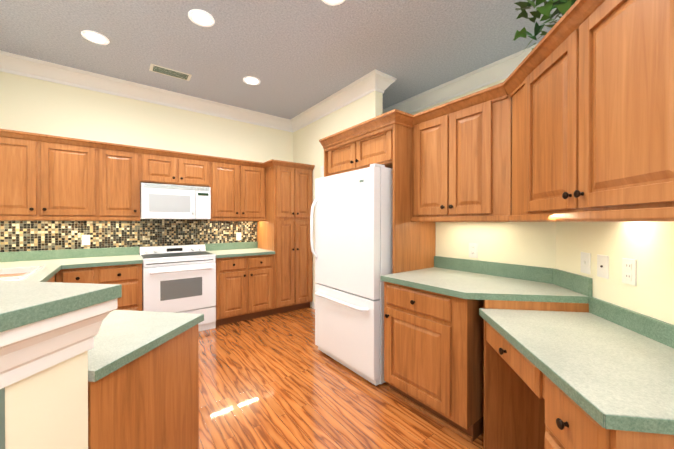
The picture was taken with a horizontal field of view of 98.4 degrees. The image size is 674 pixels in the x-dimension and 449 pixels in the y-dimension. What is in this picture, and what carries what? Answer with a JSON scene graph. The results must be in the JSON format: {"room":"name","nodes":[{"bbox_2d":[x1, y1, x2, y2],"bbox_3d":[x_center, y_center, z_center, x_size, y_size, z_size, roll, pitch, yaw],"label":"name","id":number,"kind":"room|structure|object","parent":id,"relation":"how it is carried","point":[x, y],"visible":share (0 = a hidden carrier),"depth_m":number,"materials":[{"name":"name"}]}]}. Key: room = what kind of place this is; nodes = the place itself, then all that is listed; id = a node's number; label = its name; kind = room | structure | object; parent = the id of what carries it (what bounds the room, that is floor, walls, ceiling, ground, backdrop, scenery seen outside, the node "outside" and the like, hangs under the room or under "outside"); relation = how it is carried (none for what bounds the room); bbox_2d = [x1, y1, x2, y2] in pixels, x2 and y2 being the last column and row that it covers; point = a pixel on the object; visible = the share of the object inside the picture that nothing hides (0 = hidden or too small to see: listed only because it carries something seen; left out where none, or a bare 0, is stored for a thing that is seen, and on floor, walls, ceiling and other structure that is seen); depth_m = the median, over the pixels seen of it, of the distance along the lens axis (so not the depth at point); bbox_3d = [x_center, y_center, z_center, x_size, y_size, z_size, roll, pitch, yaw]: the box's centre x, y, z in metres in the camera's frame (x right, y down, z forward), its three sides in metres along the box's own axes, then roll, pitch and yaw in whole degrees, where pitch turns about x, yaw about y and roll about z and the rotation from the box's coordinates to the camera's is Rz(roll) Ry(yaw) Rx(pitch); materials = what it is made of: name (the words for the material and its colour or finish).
{"room":"kitchen","nodes":[
{"label":"kitchen","id":0,"kind":"room"},
{"bbox_2d":[0,71,292,281],"bbox_3d":[-2.769,-0.204,3.475,7.000,3.000,0.100,0,0,-37],"label":"wall","id":1,"kind":"structure","parent":0,"point":[31,105],"depth_m":3.56,"materials":[{"name":"beige paint"}]},
{"bbox_2d":[0,133,107,216],"bbox_3d":[-3.016,-0.452,3.004,0.993,0.760,0.347,0,0,-37],"label":"upper cabinet","id":2,"kind":"object","parent":1,"relation":"attached to","point":[59,195],"depth_m":2.91,"materials":[{"name":"brown wood"}]},
{"bbox_2d":[82,235,89,244],"bbox_3d":[-2.867,0.186,3.320,0.072,0.116,0.008,0,0,-37],"label":"electrical outlet","id":3,"kind":"object","parent":1,"relation":"attached to","point":[85,239],"visible":1,"depth_m":3.32,"materials":[{"name":"white plastic"}]},
{"bbox_2d":[108,145,139,216],"bbox_3d":[-2.556,-0.454,3.352,0.459,0.760,0.347,0,0,-37],"label":"upper cabinet","id":4,"kind":"object","parent":1,"relation":"attached to","point":[123,164],"depth_m":3.26,"materials":[{"name":"brown wood"}]},
{"bbox_2d":[0,50,287,130],"bbox_3d":[-2.050,-1.624,3.876,3.360,0.165,0.115,0,0,-37],"label":"crown molding","id":5,"kind":"structure","parent":1,"relation":"attached to","point":[11,63],"depth_m":3.51,"materials":[{"name":"white wood"}]},
{"bbox_2d":[140,149,211,188],"bbox_3d":[-2.069,-0.663,3.719,0.762,0.345,0.347,0,0,-37],"label":"upper cabinet","id":6,"kind":"object","parent":1,"relation":"attached to","point":[156,168],"depth_m":3.56,"materials":[{"name":"brown wood"}]},
{"bbox_2d":[140,183,210,218],"bbox_3d":[-2.036,-0.266,3.678,0.750,0.416,0.430,0,0,-37],"label":"microwave","id":7,"kind":"object","parent":6,"relation":"attached to","point":[162,201],"visible":1,"depth_m":3.52,"materials":[{"name":"white"}]},
{"bbox_2d":[204,157,263,220],"bbox_3d":[-1.457,-0.458,4.181,0.770,0.760,0.347,0,0,-37],"label":"upper cabinet","id":8,"kind":"object","parent":1,"relation":"attached to","point":[237,191],"depth_m":4.02,"materials":[{"name":"brown wood"}]},
{"bbox_2d":[236,233,240,239],"bbox_3d":[-1.476,0.191,4.371,0.072,0.116,0.008,0,0,-37],"label":"electrical outlet","id":9,"kind":"object","parent":1,"relation":"attached to","point":[238,236],"visible":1,"depth_m":4.36,"materials":[{"name":"white plastic"}]},
{"bbox_2d":[0,0,561,118],"bbox_3d":[-0.347,-1.728,0.178,7.100,0.080,8.270,0,0,-37],"label":"ceiling","id":10,"kind":"structure","parent":0,"point":[296,57],"depth_m":2.73,"materials":[{"name":"white paint"}]},
{"bbox_2d":[81,30,108,44],"bbox_3d":[-2.204,-1.696,2.654,0.200,0.008,0.200,0,0,-37],"label":"recessed light","id":11,"kind":"object","parent":10,"relation":"in","point":[95,37],"visible":1,"depth_m":2.65,"materials":[{"name":"white"}]},
{"bbox_2d":[149,63,191,80],"bbox_3d":[-1.868,-1.698,3.271,0.400,0.010,0.170,0,0,-37],"label":"ceiling vent","id":12,"kind":"object","parent":10,"relation":"in","point":[169,72],"visible":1,"depth_m":3.25,"materials":[{"name":"white metal"}]},
{"bbox_2d":[188,9,214,26],"bbox_3d":[-1.119,-1.695,2.402,0.200,0.008,0.200,0,0,-37],"label":"recessed light","id":13,"kind":"object","parent":10,"relation":"in","point":[200,17],"visible":1,"depth_m":2.40,"materials":[{"name":"white"}]},
{"bbox_2d":[243,76,259,84],"bbox_3d":[-1.017,-1.700,3.463,0.200,0.008,0.200,0,0,-37],"label":"recessed light","id":14,"kind":"object","parent":10,"relation":"in","point":[249,80],"visible":1,"depth_m":3.45,"materials":[{"name":"white"}]},
{"bbox_2d":[322,0,344,4],"bbox_3d":[-0.027,-1.694,2.155,0.200,0.008,0.200,0,0,-37],"label":"recessed light","id":15,"kind":"object","parent":10,"relation":"in","point":[333,2],"visible":1,"depth_m":2.22,"materials":[{"name":"white"}]},
{"bbox_2d":[293,91,382,306],"bbox_3d":[-0.102,-0.208,4.192,0.120,3.000,1.970,0,0,-37],"label":"wall","id":16,"kind":"structure","parent":0,"point":[308,148],"depth_m":4.23,"materials":[{"name":"beige paint"}]},
{"bbox_2d":[321,166,323,177],"bbox_3d":[0.041,0.229,3.889,0.017,2.130,0.910,0,0,-37],"label":"door frame","id":17,"kind":"structure","parent":16,"relation":"attached to","point":[322,171],"depth_m":4.20,"materials":[{"name":"white wood"}]},
{"bbox_2d":[288,69,387,131],"bbox_3d":[-0.114,-1.625,4.029,0.145,0.165,1.965,0,0,-37],"label":"crown molding","id":18,"kind":"structure","parent":16,"relation":"attached to","point":[377,80],"depth_m":3.76,"materials":[{"name":"white"}]},
{"bbox_2d":[380,75,396,93],"bbox_3d":[0.014,-1.626,4.201,0.145,0.165,2.085,0,0,-37],"label":"crown molding","id":19,"kind":"structure","parent":16,"relation":"attached to","point":[391,79],"depth_m":3.40,"materials":[{"name":"white wood"}]},
{"bbox_2d":[199,307,483,448],"bbox_3d":[-0.347,1.352,0.193,7.100,0.080,8.270,0,0,-37],"label":"floor","id":20,"kind":"structure","parent":0,"point":[279,381],"depth_m":2.14,"materials":[{"name":"brown wood"}]},
{"bbox_2d":[0,265,60,281],"bbox_3d":[-2.335,0.798,1.845,0.676,1.010,1.707,0,0,-37],"label":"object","id":21,"kind":"object","parent":20,"relation":"on","point":[43,273],"visible":0.12,"depth_m":2.42,"materials":[{"name":"white laminate"}]},
{"bbox_2d":[0,348,123,448],"bbox_3d":[-1.022,0.792,0.914,0.532,1.032,0.533,0,0,-37],"label":"half wall","id":22,"kind":"structure","parent":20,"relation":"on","point":[85,366],"depth_m":0.96,"materials":[{"name":"paint"}]},
{"bbox_2d":[0,280,127,371],"bbox_3d":[-1.239,0.253,0.766,1.079,0.048,1.079,0,0,-37],"label":"countertop","id":23,"kind":"structure","parent":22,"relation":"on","point":[41,322],"depth_m":0.93,"materials":[{"name":"green laminate"}]},
{"bbox_2d":[56,265,99,283],"bbox_3d":[-2.707,0.863,3.062,0.295,0.870,0.637,0,0,-37],"label":"base cabinet","id":24,"kind":"object","parent":20,"relation":"on","point":[92,276],"depth_m":2.82,"materials":[{"name":"brown wood"}]},
{"bbox_2d":[100,265,141,310],"bbox_3d":[-2.437,0.862,3.266,0.381,0.870,0.637,0,0,-37],"label":"base cabinet","id":25,"kind":"object","parent":20,"relation":"on","point":[128,276],"depth_m":3.05,"materials":[{"name":"brown wood"}]},
{"bbox_2d":[0,253,142,268],"bbox_3d":[-2.798,0.407,2.979,1.305,0.038,0.657,0,0,-37],"label":"countertop","id":26,"kind":"structure","parent":25,"relation":"on","point":[129,258],"depth_m":2.98,"materials":[{"name":"green laminate"}]},
{"bbox_2d":[124,356,198,448],"bbox_3d":[-1.196,0.936,1.412,0.954,0.740,0.954,0,0,-37],"label":"base cabinet","id":27,"kind":"object","parent":20,"relation":"on","point":[161,405],"depth_m":1.40,"materials":[{"name":"wood"}]},
{"bbox_2d":[124,310,203,375],"bbox_3d":[-1.194,0.546,1.420,0.999,0.040,0.999,0,0,-37],"label":"countertop","id":28,"kind":"structure","parent":27,"relation":"on","point":[155,339],"depth_m":1.47,"materials":[{"name":"green laminate"}]},
{"bbox_2d":[140,244,215,330],"bbox_3d":[-1.952,0.792,3.572,0.750,1.005,0.668,0,0,-37],"label":"range","id":29,"kind":"object","parent":20,"relation":"on","point":[179,279],"visible":0.85,"depth_m":3.39,"materials":[{"name":"white metal"}]},
{"bbox_2d":[215,253,275,325],"bbox_3d":[-1.369,0.858,4.073,0.768,0.870,0.637,0,0,-37],"label":"base cabinet","id":30,"kind":"object","parent":20,"relation":"on","point":[245,286],"depth_m":3.82,"materials":[{"name":"brown wood"}]},
{"bbox_2d":[206,249,271,256],"bbox_3d":[-1.364,0.402,4.062,0.773,0.038,0.657,0,0,-37],"label":"countertop","id":31,"kind":"structure","parent":30,"relation":"on","point":[219,252],"depth_m":3.91,"materials":[{"name":"green laminate"}]},
{"bbox_2d":[256,161,312,313],"bbox_3d":[-0.806,0.226,4.495,0.635,2.130,0.637,0,0,-37],"label":"tall cabinet","id":32,"kind":"object","parent":20,"relation":"on","point":[288,189],"depth_m":4.23,"materials":[{"name":"brown wood"}]},
{"bbox_2d":[310,163,392,385],"bbox_3d":[0.306,0.411,2.812,0.836,1.775,0.850,0,0,-37],"label":"fridge","id":33,"kind":"object","parent":20,"relation":"on","point":[353,253],"visible":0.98,"depth_m":2.46,"materials":[{"name":"white metal"}]},
{"bbox_2d":[319,0,673,273],"bbox_3d":[0.695,0.216,1.938,1.321,2.174,2.836,0,0,-37],"label":"upper cabinets","id":34,"kind":"object","parent":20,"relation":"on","point":[570,118],"visible":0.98,"depth_m":1.35,"materials":[{"name":"brown wood"}]},
{"bbox_2d":[513,0,576,49],"bbox_3d":[1.201,-1.109,1.400,0.621,0.566,0.623,0,0,-37],"label":"plant","id":35,"kind":"object","parent":34,"relation":"on","point":[562,7],"visible":0.29,"depth_m":1.50,"materials":[{"name":"green plant"}]},
{"bbox_2d":[380,256,673,448],"bbox_3d":[0.906,0.800,1.517,1.295,1.010,1.787,0,0,-37],"label":"base cabinet","id":36,"kind":"object","parent":20,"relation":"on","point":[506,356],"visible":1,"depth_m":1.61,"materials":[{"name":"brown wood"}]},
{"bbox_2d":[411,78,506,114],"bbox_3d":[2.446,-0.199,2.295,0.100,3.000,8.070,0,0,-37],"label":"wall","id":37,"kind":"structure","parent":0,"point":[468,93],"depth_m":3.47,"materials":[{"name":"beige paint"}]},
{"bbox_2d":[383,44,536,113],"bbox_3d":[2.360,-1.616,2.223,0.115,0.165,8.070,0,0,-37],"label":"crown molding","id":38,"kind":"structure","parent":37,"relation":"attached to","point":[496,71],"depth_m":3.38,"materials":[{"name":"white"}]},
{"bbox_2d":[435,222,555,268],"bbox_3d":[0.991,0.239,2.664,0.220,2.120,1.790,0,0,-37],"label":"wall","id":39,"kind":"structure","parent":0,"point":[527,243],"depth_m":2.16,"materials":[{"name":"beige paint"}]},
{"bbox_2d":[469,243,477,257],"bbox_3d":[1.095,0.216,2.335,0.008,0.116,0.072,0,0,-37],"label":"outlet","id":40,"kind":"object","parent":39,"relation":"attached to","point":[473,250],"visible":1,"depth_m":2.33,"materials":[{"name":"white plastic"}]},
{"bbox_2d":[556,221,673,324],"bbox_3d":[1.236,0.252,0.068,0.120,2.120,3.802,0,0,8],"label":"wall","id":41,"kind":"structure","parent":0,"point":[648,246],"depth_m":1.35,"materials":[{"name":"beige paint"}]},
{"bbox_2d":[581,252,590,273],"bbox_3d":[1.388,0.220,1.623,0.054,0.116,0.054,0,0,-37],"label":"light switch","id":42,"kind":"object","parent":41,"relation":"attached to","point":[586,263],"visible":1,"depth_m":1.61,"materials":[{"name":"white plastic"}]},
{"bbox_2d":[597,254,608,278],"bbox_3d":[1.371,0.220,1.498,0.054,0.116,0.054,0,0,-37],"label":"wall jack","id":43,"kind":"object","parent":41,"relation":"attached to","point":[602,266],"visible":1,"depth_m":1.49,"materials":[{"name":"white plastic"}]},
{"bbox_2d":[622,258,636,285],"bbox_3d":[1.347,0.221,1.341,0.008,0.116,0.072,0,0,8],"label":"outlet","id":44,"kind":"object","parent":41,"relation":"attached to","point":[629,271],"visible":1,"depth_m":1.33,"materials":[{"name":"white plastic"}]}
]}

